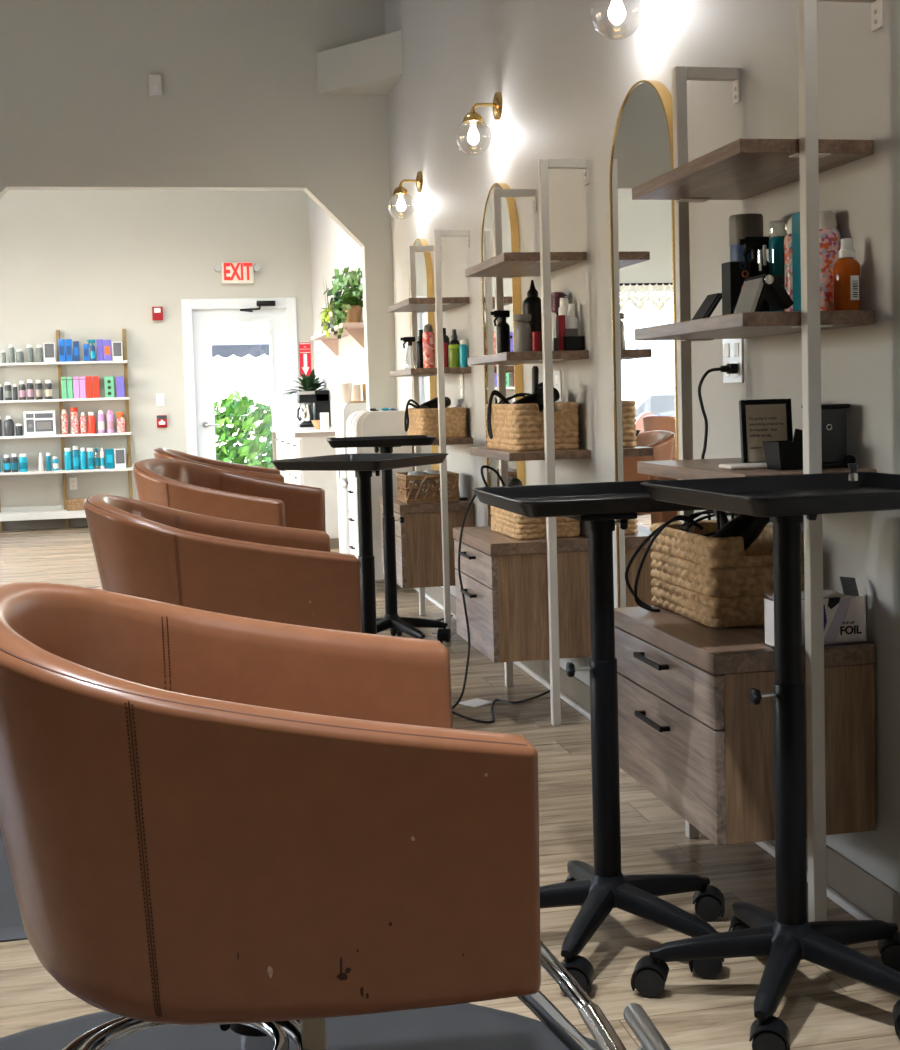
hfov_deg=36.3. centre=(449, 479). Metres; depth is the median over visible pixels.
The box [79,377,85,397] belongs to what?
product box
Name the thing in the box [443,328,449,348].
bottle
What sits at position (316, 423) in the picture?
bowl
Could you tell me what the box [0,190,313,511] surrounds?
wall
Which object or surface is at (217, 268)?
lamp
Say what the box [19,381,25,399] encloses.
bottle
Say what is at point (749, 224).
spray can
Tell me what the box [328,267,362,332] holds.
potted plant
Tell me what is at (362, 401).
serving tray
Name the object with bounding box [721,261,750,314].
carton
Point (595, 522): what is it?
bracket
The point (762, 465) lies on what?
pad
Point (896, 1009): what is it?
hood
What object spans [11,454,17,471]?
bottle
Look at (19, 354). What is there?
bottle
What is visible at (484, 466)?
cord
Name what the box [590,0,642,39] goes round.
wall sconce
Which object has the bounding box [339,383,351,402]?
cup
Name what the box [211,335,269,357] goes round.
awning
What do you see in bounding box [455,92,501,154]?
wall sconce
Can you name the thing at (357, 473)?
bracket
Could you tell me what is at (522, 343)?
bottle
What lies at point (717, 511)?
cord
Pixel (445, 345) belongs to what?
tube
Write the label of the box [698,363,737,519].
lead
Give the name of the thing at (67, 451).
bottle
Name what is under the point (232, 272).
exit sign
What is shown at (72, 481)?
power outlet
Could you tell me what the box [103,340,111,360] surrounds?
product box
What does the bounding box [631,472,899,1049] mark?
tray table
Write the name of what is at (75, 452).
bottle
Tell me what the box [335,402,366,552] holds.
mini fridge
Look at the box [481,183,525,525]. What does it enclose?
arched mirror
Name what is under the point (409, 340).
spray bottle
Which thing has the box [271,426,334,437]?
countertop
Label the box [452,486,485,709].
cord
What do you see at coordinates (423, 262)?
mirror glass
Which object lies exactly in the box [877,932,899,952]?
hood
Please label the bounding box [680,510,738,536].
coiled cord
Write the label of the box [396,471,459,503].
wicker basket
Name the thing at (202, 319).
door
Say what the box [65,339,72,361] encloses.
product box
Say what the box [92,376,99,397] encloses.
product box
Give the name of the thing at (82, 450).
bottle
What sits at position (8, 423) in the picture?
bottle
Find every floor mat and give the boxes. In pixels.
[0,829,27,941]
[0,1003,600,1049]
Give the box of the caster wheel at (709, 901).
[693,885,724,916]
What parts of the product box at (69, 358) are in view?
printed panel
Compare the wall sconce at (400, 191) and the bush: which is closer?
the wall sconce at (400, 191)
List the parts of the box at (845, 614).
lid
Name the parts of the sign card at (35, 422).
pale panel, printed panel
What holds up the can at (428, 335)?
on the shelf unit at (438, 304)
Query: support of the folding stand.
on the shelf unit at (743, 168)
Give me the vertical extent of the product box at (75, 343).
0.191 m
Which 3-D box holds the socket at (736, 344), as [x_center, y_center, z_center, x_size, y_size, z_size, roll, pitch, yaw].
[0.729,-0.332,3.496,0.002,0.036,0.028,-2,4,-12]
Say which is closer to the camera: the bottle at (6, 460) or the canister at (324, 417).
the canister at (324, 417)
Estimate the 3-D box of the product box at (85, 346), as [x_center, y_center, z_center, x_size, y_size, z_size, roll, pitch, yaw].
[-3.396,-1.186,12.817,0.046,0.161,0.033,-2,4,-12]
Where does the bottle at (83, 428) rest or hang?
on the shelving at (64, 514)
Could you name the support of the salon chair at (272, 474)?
on the floor
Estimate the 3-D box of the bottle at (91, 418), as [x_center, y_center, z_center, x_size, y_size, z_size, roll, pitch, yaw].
[-3.358,-0.537,12.861,0.065,0.201,0.064,-2,4,-12]
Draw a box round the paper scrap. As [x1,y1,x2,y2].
[459,698,491,706]
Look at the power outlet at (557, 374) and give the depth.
5.08 m
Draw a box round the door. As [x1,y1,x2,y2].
[192,301,288,459]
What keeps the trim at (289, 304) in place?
attached to the wall at (84, 265)
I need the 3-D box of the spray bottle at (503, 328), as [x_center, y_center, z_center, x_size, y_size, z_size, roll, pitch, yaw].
[0.187,-0.543,5.064,0.072,0.165,0.049,-2,4,-12]
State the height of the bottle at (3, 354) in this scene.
0.121 m
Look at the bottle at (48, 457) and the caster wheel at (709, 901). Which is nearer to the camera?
the caster wheel at (709, 901)
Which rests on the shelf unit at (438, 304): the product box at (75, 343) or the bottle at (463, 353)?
the bottle at (463, 353)
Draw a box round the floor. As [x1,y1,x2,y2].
[0,527,899,1049]
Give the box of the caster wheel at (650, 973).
[631,955,668,990]
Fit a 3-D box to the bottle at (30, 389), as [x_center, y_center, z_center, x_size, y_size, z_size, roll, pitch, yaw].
[-3.893,-0.837,12.734,0.060,0.187,0.058,-2,4,-12]
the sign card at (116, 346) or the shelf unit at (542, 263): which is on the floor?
the shelf unit at (542, 263)
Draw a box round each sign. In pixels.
[214,262,259,283]
[299,342,310,376]
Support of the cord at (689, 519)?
hanging from the woven basket at (709, 581)
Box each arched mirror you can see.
[409,239,438,493]
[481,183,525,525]
[609,80,679,607]
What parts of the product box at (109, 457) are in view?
printed panel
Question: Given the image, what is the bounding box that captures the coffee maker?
[297,390,329,426]
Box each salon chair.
[0,582,670,1049]
[83,494,361,632]
[132,458,325,531]
[153,447,283,481]
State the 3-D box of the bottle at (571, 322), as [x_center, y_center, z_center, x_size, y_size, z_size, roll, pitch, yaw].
[0.425,-0.536,4.802,0.044,0.160,0.044,-2,4,-12]
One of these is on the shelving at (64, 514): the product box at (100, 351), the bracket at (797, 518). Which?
the product box at (100, 351)
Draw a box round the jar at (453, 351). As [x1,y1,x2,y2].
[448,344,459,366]
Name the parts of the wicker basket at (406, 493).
handle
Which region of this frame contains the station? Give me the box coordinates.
[157,415,166,427]
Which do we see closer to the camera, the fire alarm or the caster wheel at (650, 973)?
the caster wheel at (650, 973)
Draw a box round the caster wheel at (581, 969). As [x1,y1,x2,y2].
[561,955,594,992]
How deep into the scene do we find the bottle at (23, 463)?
12.73 m
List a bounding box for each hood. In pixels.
[565,874,574,881]
[689,958,723,972]
[729,916,742,930]
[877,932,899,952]
[892,999,899,1035]
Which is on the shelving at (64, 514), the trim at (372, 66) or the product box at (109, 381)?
the product box at (109, 381)
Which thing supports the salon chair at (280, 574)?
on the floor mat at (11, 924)
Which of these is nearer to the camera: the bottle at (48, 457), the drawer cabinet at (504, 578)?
the drawer cabinet at (504, 578)
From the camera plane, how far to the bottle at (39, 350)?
12.71 m
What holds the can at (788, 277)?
on the shelf unit at (743, 168)
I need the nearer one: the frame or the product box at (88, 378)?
the frame
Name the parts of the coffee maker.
control panel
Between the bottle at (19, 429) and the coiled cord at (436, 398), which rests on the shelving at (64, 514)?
the bottle at (19, 429)
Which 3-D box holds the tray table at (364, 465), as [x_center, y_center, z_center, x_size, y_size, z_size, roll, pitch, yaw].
[-0.278,0.391,4.763,0.555,0.948,0.554,0,4,30]
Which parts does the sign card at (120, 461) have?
printed panel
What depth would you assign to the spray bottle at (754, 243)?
3.06 m
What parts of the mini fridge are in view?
door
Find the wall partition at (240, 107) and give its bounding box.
[0,0,396,410]
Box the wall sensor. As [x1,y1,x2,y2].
[148,74,161,95]
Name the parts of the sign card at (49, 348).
printed panel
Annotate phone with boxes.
[692,293,721,319]
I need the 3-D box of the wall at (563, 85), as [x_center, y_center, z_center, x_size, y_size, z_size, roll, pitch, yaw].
[0.433,-1.333,5.145,0.150,4.300,17.130,-2,4,-12]
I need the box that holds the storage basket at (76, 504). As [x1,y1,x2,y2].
[67,498,85,510]
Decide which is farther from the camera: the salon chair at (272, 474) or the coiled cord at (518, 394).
the salon chair at (272, 474)
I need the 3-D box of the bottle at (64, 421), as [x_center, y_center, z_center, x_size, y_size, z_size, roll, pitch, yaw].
[-3.597,-0.545,12.811,0.056,0.236,0.054,-2,4,-12]
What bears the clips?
attached to the spray bottle at (754, 243)
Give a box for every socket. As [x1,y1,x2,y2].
[470,122,475,127]
[724,343,728,357]
[734,342,738,356]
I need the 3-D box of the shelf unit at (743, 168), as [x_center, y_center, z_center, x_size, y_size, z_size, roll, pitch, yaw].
[0.674,-0.035,3.129,0.293,1.945,0.730,-2,4,-12]
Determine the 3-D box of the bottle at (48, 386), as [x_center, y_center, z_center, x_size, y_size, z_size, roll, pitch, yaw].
[-3.733,-0.839,12.767,0.065,0.178,0.063,-2,4,-12]
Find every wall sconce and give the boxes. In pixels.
[387,171,422,219]
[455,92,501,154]
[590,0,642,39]
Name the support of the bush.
on the ground
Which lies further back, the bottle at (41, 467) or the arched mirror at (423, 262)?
the bottle at (41, 467)
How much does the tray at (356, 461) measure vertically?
0.035 m
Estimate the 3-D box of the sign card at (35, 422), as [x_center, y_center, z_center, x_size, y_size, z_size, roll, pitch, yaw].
[-3.810,-0.529,12.753,0.280,0.224,0.014,-2,4,-12]
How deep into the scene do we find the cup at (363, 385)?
9.46 m
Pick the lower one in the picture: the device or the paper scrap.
the paper scrap
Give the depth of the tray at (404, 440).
5.99 m
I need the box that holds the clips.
[758,245,773,270]
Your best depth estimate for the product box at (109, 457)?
12.89 m
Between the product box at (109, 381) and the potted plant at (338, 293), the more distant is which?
the product box at (109, 381)
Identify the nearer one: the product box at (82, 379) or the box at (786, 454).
the box at (786, 454)
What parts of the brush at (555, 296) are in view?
handle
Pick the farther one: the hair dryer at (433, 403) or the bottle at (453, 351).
the hair dryer at (433, 403)
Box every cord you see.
[404,399,420,431]
[416,397,448,408]
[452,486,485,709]
[452,690,549,723]
[480,465,505,486]
[487,390,510,438]
[497,393,529,403]
[625,518,697,607]
[634,515,703,611]
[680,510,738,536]
[716,510,733,530]
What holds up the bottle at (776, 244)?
on the shelf unit at (743, 168)
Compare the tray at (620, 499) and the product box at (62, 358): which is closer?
the tray at (620, 499)
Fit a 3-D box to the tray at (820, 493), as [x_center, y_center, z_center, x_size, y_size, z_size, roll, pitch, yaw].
[0.663,0.023,2.489,0.524,0.034,0.505,-2,4,-12]
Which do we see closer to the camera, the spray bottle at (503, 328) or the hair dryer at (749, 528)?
the hair dryer at (749, 528)
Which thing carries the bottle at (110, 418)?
on the shelving at (64, 514)
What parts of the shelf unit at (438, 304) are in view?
post, shelf, shelf, post, shelf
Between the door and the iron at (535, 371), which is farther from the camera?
the door
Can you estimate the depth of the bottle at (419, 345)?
6.87 m
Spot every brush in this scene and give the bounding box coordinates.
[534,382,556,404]
[551,292,566,337]
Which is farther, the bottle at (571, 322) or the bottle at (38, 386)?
the bottle at (38, 386)
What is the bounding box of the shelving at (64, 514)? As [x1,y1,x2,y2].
[0,329,132,530]
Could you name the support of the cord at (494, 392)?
hanging from the woven basket at (515, 427)
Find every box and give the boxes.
[58,339,65,361]
[61,377,66,398]
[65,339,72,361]
[67,377,72,398]
[73,341,79,360]
[73,377,79,398]
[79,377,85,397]
[83,344,88,360]
[86,376,92,397]
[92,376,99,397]
[96,339,103,360]
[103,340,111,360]
[104,377,114,397]
[105,449,113,468]
[116,376,124,396]
[762,440,802,469]
[764,576,866,647]
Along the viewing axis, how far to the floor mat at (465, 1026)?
2.45 m
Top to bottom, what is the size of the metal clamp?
0.034 m
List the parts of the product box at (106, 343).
printed panel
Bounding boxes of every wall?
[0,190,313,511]
[308,0,899,892]
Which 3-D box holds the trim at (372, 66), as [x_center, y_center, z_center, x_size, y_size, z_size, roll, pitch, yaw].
[-0.550,-2.505,8.245,0.436,0.250,0.580,-2,4,-12]
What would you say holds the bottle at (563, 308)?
in the caddy
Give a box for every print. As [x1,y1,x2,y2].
[823,605,826,628]
[824,598,850,644]
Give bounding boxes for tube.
[443,343,448,367]
[532,332,540,350]
[558,315,565,350]
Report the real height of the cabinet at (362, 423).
1.074 m
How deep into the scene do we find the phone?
3.16 m
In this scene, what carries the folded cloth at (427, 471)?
in the wicker basket at (406, 493)
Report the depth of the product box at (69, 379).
12.79 m
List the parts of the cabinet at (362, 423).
drawer, drawer, drawer, drawer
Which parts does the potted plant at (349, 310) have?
pot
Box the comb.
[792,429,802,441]
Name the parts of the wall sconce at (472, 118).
globe, bulb, arm, plate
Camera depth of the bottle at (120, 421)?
12.89 m
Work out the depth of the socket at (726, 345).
3.55 m
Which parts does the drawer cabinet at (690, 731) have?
handle, handle, drawer, drawer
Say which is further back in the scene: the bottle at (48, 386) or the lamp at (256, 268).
the lamp at (256, 268)
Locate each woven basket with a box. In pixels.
[407,407,466,438]
[485,402,578,450]
[490,506,580,539]
[650,519,804,627]
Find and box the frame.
[739,399,792,462]
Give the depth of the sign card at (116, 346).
12.85 m
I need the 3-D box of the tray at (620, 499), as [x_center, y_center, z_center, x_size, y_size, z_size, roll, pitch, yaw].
[0.326,0.038,2.959,0.480,0.034,0.470,-2,4,-12]
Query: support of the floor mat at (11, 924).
on the floor
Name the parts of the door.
lever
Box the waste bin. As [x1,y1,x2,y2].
[338,477,349,553]
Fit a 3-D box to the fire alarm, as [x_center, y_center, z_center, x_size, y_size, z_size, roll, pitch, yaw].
[-2.777,-1.581,13.040,0.100,0.130,0.062,-2,4,-12]
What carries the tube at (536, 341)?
on the shelf unit at (542, 263)
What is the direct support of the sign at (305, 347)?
attached to the wall at (84, 265)
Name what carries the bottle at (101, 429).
on the shelving at (64, 514)
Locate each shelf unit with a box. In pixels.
[388,230,472,635]
[465,159,590,725]
[632,0,882,921]
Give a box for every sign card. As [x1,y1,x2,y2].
[24,411,55,435]
[43,343,55,361]
[112,342,122,360]
[114,449,125,467]
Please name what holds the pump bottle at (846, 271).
on the shelf unit at (743, 168)
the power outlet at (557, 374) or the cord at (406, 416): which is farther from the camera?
the cord at (406, 416)
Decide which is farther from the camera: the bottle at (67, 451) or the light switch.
the light switch
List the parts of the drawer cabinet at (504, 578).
handle, handle, drawer, drawer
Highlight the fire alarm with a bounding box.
[152,307,162,320]
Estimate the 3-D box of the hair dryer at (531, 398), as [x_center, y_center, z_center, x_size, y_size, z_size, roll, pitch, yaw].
[0.303,-0.222,4.914,0.081,0.215,0.211,2,5,45]
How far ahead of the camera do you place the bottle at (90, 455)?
12.85 m
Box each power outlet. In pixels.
[69,477,76,489]
[459,374,463,398]
[554,370,561,401]
[723,339,743,383]
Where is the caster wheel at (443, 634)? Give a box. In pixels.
[437,627,450,640]
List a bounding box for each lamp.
[214,265,220,271]
[254,265,259,271]
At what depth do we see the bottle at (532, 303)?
4.93 m
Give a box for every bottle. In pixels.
[0,384,3,400]
[0,416,1,435]
[1,350,5,362]
[3,455,10,471]
[4,416,13,435]
[5,382,11,399]
[8,344,14,362]
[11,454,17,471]
[13,384,17,399]
[15,424,22,435]
[16,349,23,362]
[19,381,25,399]
[19,454,27,471]
[26,345,33,361]
[27,380,33,399]
[35,380,42,399]
[36,345,42,361]
[38,453,43,470]
[45,380,52,398]
[46,453,51,470]
[52,457,58,470]
[61,409,67,433]
[64,448,71,469]
[71,407,78,433]
[72,446,79,469]
[80,412,86,433]
[80,448,85,469]
[87,339,95,360]
[87,448,93,468]
[88,412,95,433]
[94,448,99,466]
[98,410,104,432]
[100,448,104,468]
[107,410,113,432]
[115,412,124,432]
[400,337,416,367]
[416,330,422,367]
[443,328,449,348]
[450,329,459,344]
[459,340,467,366]
[490,310,509,352]
[514,314,531,351]
[523,280,541,350]
[558,298,568,318]
[565,304,577,335]
[737,236,769,311]
[769,220,787,311]
[792,212,800,310]
[833,238,860,310]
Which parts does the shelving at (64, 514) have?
post, shelf, rail, post, shelf, shelf, shelf, shelf, post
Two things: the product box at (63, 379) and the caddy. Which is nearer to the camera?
the caddy
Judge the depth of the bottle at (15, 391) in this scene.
12.69 m
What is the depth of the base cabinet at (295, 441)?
10.50 m
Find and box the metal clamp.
[847,463,858,480]
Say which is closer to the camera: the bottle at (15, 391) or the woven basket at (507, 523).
the woven basket at (507, 523)
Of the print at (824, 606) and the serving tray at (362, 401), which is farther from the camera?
the serving tray at (362, 401)
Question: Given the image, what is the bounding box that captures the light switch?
[156,394,164,405]
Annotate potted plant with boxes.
[283,369,324,411]
[320,302,340,337]
[322,275,335,328]
[324,273,358,338]
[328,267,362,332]
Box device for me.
[801,404,855,468]
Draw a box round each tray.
[271,453,447,470]
[327,435,436,447]
[351,400,365,402]
[471,480,711,517]
[641,472,899,516]
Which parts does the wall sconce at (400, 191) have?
globe, bulb, arm, plate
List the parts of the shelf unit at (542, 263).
post, shelf, shelf, shelf, post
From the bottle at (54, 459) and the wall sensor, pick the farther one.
the bottle at (54, 459)
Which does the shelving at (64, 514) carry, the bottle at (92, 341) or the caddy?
the bottle at (92, 341)
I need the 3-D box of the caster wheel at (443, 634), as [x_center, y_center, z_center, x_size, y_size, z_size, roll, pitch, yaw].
[-0.028,0.711,6.405,0.052,0.068,0.068,-1,4,11]
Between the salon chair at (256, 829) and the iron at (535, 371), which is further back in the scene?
the iron at (535, 371)
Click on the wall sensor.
(155, 86)
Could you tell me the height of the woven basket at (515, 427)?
0.165 m
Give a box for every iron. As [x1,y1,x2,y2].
[532,366,538,392]
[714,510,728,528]
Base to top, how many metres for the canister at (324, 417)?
0.140 m
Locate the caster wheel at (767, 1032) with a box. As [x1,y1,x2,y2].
[749,1016,789,1049]
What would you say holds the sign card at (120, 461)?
on the shelving at (64, 514)
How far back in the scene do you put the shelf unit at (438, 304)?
6.53 m
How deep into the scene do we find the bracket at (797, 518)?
2.50 m
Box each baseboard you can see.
[1,518,87,529]
[425,586,899,932]
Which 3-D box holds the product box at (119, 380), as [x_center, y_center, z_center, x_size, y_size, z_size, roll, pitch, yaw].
[-3.096,-0.873,12.897,0.071,0.195,0.050,-2,4,-12]
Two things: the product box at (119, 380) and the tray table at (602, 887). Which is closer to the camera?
the tray table at (602, 887)
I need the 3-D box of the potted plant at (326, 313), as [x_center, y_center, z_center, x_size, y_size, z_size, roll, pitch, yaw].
[-0.866,-1.228,10.445,0.244,0.297,0.323,-2,4,-12]
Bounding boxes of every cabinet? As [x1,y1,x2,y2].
[271,426,338,548]
[346,410,412,579]
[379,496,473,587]
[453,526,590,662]
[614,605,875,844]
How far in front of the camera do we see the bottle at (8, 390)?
12.67 m
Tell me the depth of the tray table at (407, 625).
6.29 m
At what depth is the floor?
3.05 m
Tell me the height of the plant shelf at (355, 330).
0.170 m
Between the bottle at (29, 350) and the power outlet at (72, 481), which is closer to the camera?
the bottle at (29, 350)
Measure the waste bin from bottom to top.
0.629 m
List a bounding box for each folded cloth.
[407,471,429,484]
[423,470,447,482]
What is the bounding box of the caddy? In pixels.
[554,336,583,350]
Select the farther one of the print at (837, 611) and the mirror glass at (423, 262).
the mirror glass at (423, 262)
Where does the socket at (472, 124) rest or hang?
attached to the wall sconce at (472, 118)
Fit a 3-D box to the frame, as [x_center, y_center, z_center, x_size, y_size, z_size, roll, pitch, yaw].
[0.703,-0.105,3.063,0.116,0.149,0.050,-2,4,-6]
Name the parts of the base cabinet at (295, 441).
leg, drawer, drawer, drawer, drawer, drawer, drawer, drawer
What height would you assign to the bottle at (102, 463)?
0.197 m
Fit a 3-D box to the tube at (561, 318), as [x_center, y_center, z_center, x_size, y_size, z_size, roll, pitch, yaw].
[0.389,-0.511,4.781,0.026,0.125,0.026,-2,4,-12]
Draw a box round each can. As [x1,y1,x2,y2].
[422,324,434,367]
[729,213,762,260]
[784,217,792,310]
[819,210,839,310]
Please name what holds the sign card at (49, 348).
on the shelving at (64, 514)
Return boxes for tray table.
[271,453,447,633]
[327,435,450,641]
[471,480,724,994]
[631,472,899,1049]
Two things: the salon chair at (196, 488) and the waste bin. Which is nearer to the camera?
the salon chair at (196, 488)
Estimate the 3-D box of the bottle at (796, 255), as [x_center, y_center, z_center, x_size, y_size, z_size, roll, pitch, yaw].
[0.762,-0.467,2.974,0.022,0.222,0.050,-2,4,-12]
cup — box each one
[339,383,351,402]
[351,385,360,400]
[362,384,365,399]
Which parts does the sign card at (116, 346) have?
printed panel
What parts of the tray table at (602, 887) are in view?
leg, knob, leg, knob stem, leg, knob, leg, leg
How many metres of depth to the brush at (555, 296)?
4.90 m
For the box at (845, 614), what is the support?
on the drawer cabinet at (690, 731)
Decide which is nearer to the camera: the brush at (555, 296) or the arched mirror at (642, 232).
the arched mirror at (642, 232)
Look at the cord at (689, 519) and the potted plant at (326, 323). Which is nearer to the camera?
the cord at (689, 519)
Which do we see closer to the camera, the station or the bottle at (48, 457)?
the bottle at (48, 457)
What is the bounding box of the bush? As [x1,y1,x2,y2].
[214,390,272,467]
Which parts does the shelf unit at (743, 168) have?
post, shelf, shelf, shelf, post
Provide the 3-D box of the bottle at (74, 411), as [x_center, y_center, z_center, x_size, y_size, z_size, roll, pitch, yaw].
[-3.507,-0.554,12.829,0.067,0.247,0.066,-2,4,-12]
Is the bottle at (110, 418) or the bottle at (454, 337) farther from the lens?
the bottle at (110, 418)
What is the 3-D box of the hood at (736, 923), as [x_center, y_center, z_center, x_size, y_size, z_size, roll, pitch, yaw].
[0.610,0.914,2.826,0.067,0.068,0.052,-1,4,16]
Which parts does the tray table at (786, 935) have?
leg, leg, knob, knob stem, leg, knob, leg, leg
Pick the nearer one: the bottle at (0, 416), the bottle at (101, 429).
the bottle at (0, 416)
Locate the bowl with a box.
[311,420,319,428]
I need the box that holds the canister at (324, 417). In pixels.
[320,412,328,430]
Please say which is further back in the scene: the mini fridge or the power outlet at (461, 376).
the mini fridge
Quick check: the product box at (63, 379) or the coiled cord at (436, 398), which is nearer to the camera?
the coiled cord at (436, 398)
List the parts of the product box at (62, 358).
printed panel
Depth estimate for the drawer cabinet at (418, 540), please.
6.55 m
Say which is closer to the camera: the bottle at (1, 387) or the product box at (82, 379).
the bottle at (1, 387)
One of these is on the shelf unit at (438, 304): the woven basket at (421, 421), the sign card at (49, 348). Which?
the woven basket at (421, 421)
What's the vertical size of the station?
0.120 m
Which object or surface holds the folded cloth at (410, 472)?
in the wicker basket at (406, 493)
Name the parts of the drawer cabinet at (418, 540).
drawer, drawer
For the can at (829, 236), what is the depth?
2.92 m
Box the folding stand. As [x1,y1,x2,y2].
[734,273,793,312]
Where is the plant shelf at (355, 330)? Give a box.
[311,322,364,355]
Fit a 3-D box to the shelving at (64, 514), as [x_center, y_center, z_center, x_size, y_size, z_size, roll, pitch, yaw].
[-3.627,-0.471,12.819,1.260,1.860,0.269,-2,4,-12]
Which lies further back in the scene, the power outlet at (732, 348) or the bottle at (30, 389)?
the bottle at (30, 389)
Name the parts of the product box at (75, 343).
printed panel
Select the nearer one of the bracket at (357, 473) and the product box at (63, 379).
the bracket at (357, 473)
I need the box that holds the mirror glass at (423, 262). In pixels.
[414,240,432,490]
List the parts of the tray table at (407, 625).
leg, leg, leg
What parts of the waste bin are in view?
lid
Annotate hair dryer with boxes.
[420,397,450,408]
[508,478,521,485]
[512,387,559,411]
[712,514,769,550]
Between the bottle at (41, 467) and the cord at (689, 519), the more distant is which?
the bottle at (41, 467)
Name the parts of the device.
lid, knob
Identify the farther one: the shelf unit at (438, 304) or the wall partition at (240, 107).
the wall partition at (240, 107)
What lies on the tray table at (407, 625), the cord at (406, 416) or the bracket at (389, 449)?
the bracket at (389, 449)
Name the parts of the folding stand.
rest plate, arm, leg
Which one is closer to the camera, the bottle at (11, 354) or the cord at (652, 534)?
the cord at (652, 534)
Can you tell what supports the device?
on the shelf unit at (743, 168)
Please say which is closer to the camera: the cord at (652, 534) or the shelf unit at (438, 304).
the cord at (652, 534)
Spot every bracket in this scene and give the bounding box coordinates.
[355,471,371,476]
[375,446,400,452]
[565,513,636,531]
[770,515,802,522]
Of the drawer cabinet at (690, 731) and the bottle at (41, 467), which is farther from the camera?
the bottle at (41, 467)
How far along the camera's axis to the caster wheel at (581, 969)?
2.61 m
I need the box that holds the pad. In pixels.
[719,462,766,469]
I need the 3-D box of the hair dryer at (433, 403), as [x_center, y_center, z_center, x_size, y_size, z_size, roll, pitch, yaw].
[-0.068,-0.309,6.803,0.076,0.204,0.211,1,4,34]
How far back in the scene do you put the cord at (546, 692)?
5.05 m
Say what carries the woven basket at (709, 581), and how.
on the drawer cabinet at (690, 731)
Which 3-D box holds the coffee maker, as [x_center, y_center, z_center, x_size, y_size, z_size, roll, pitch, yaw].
[-1.224,-0.636,12.238,0.287,0.324,0.204,-2,4,-12]
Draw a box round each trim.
[181,298,299,455]
[316,30,402,94]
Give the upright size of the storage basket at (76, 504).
0.104 m

